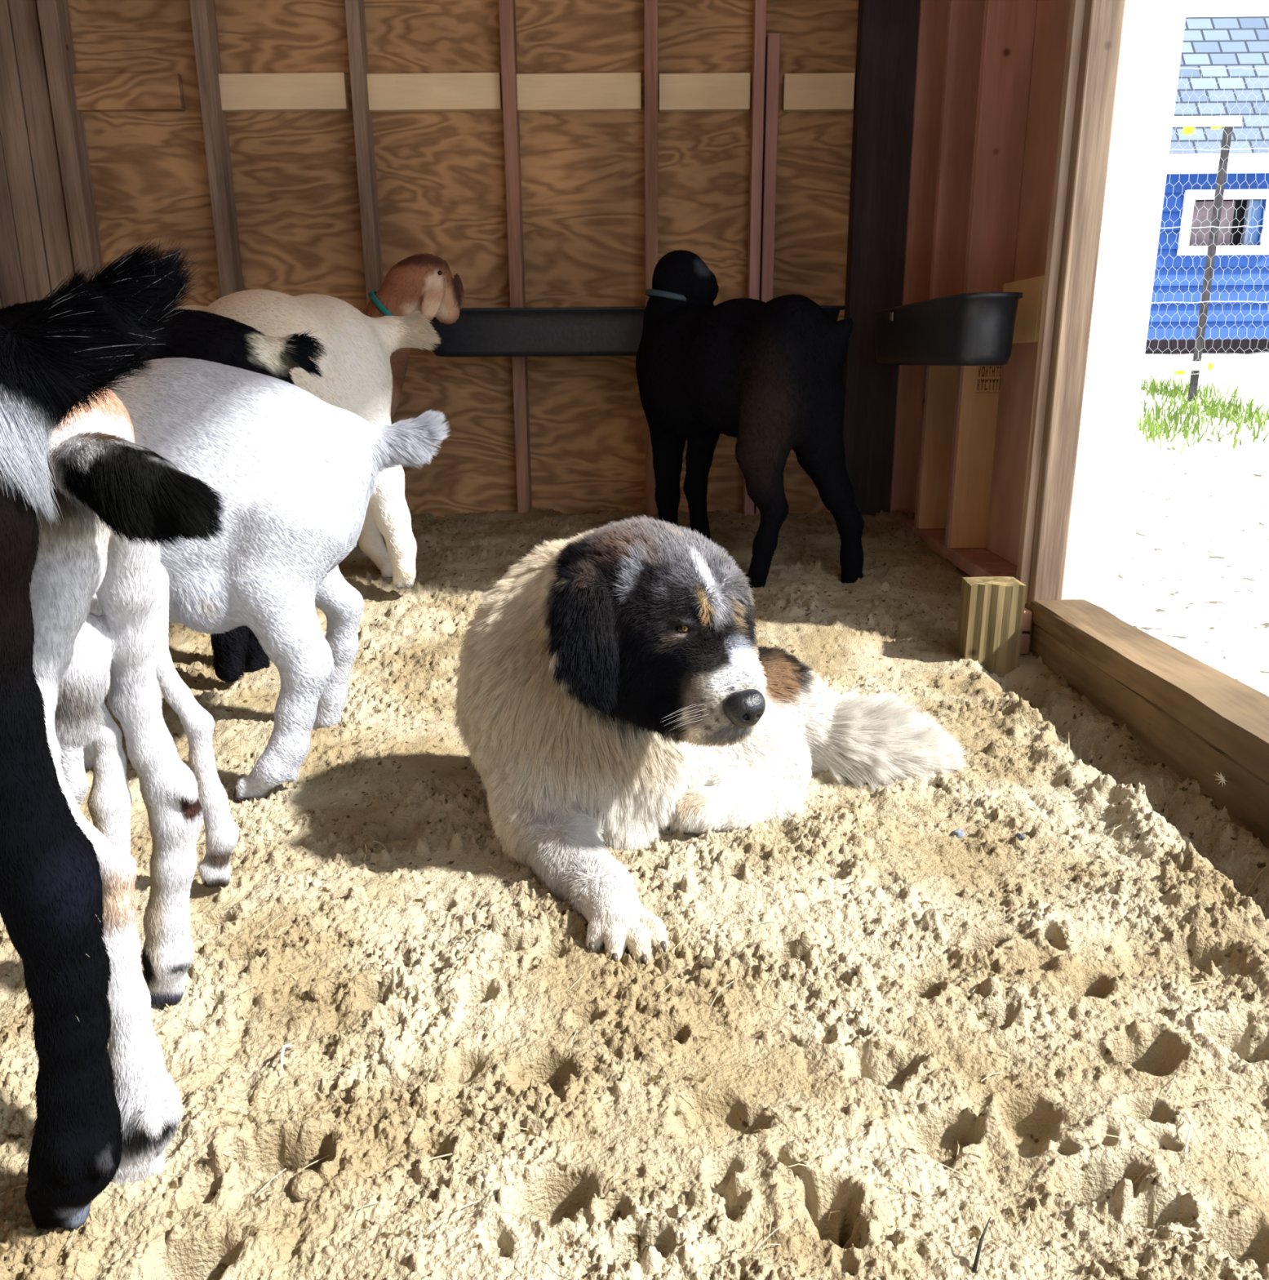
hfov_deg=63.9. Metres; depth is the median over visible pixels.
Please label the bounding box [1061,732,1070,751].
twig
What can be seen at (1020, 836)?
pebble
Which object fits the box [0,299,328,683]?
goat
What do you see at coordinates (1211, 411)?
grass tufts
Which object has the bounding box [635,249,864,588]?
goat
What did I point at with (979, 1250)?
twig
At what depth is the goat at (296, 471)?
1.76 m
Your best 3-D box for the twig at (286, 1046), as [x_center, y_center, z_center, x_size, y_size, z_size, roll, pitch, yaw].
[-0.391,0.464,1.135,0.008,0.016,0.052,-2,15,-4]
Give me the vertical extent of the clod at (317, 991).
0.020 m
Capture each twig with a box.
[280,1044,293,1074]
[835,804,862,831]
[972,1216,991,1272]
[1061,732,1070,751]
[1184,1111,1192,1152]
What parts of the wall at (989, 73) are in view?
plate, panel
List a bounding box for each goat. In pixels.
[0,235,204,1231]
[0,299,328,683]
[29,386,239,1185]
[58,357,450,807]
[172,288,441,590]
[357,253,464,541]
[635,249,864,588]
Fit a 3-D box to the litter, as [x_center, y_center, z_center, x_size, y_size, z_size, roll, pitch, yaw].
[-0.217,0.316,1.734,2.407,0.102,1.809,0,15,1]
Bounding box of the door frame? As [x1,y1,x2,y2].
[1016,0,1268,848]
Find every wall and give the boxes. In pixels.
[0,0,920,517]
[889,0,1071,578]
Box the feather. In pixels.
[1215,771,1226,786]
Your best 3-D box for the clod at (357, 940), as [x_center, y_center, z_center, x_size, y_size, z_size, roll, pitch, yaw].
[-0.381,0.413,1.391,0.015,0.011,0.015,0,15,1]
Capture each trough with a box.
[427,305,846,357]
[874,292,1023,365]
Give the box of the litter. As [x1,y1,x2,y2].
[1,659,1268,1279]
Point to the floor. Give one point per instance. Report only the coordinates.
(395, 772)
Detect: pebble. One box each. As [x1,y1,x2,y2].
[951,829,965,838]
[1015,832,1025,839]
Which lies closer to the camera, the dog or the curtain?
the dog
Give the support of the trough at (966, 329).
attached to the wall at (989, 73)
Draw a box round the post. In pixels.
[955,575,1032,677]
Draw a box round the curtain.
[1189,200,1235,245]
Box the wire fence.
[1142,66,1268,401]
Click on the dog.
(616, 686)
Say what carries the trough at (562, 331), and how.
attached to the wall at (551, 153)
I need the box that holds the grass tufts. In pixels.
[1135,372,1268,454]
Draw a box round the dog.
[453,515,971,964]
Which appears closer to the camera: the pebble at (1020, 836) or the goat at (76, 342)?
the goat at (76, 342)
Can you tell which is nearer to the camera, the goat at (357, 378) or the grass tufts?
the goat at (357, 378)
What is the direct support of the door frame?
in the wall at (989, 73)
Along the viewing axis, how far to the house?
8.30 m
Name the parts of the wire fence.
steel post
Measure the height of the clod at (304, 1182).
0.023 m
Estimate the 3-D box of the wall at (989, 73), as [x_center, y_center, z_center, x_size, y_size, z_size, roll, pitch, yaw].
[1.092,-1.823,3.023,0.155,3.185,1.620,0,15,1]
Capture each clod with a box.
[290,1169,324,1201]
[307,983,326,1000]
[350,937,361,945]
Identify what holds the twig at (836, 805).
on the floor
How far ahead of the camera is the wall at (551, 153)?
3.87 m
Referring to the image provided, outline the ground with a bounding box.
[1111,351,1268,696]
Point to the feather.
(1221, 776)
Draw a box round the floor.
[0,506,1268,1279]
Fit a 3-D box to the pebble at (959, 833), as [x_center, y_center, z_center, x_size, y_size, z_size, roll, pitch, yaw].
[0.532,0.320,1.670,0.022,0.018,0.021,9,18,31]
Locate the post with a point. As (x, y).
(994, 622)
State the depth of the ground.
3.33 m
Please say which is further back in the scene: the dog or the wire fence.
the wire fence
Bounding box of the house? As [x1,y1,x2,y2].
[1145,16,1268,354]
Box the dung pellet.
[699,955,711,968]
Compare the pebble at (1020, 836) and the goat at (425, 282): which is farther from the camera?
the goat at (425, 282)
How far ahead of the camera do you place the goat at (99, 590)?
0.97 m
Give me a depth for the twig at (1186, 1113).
1.01 m

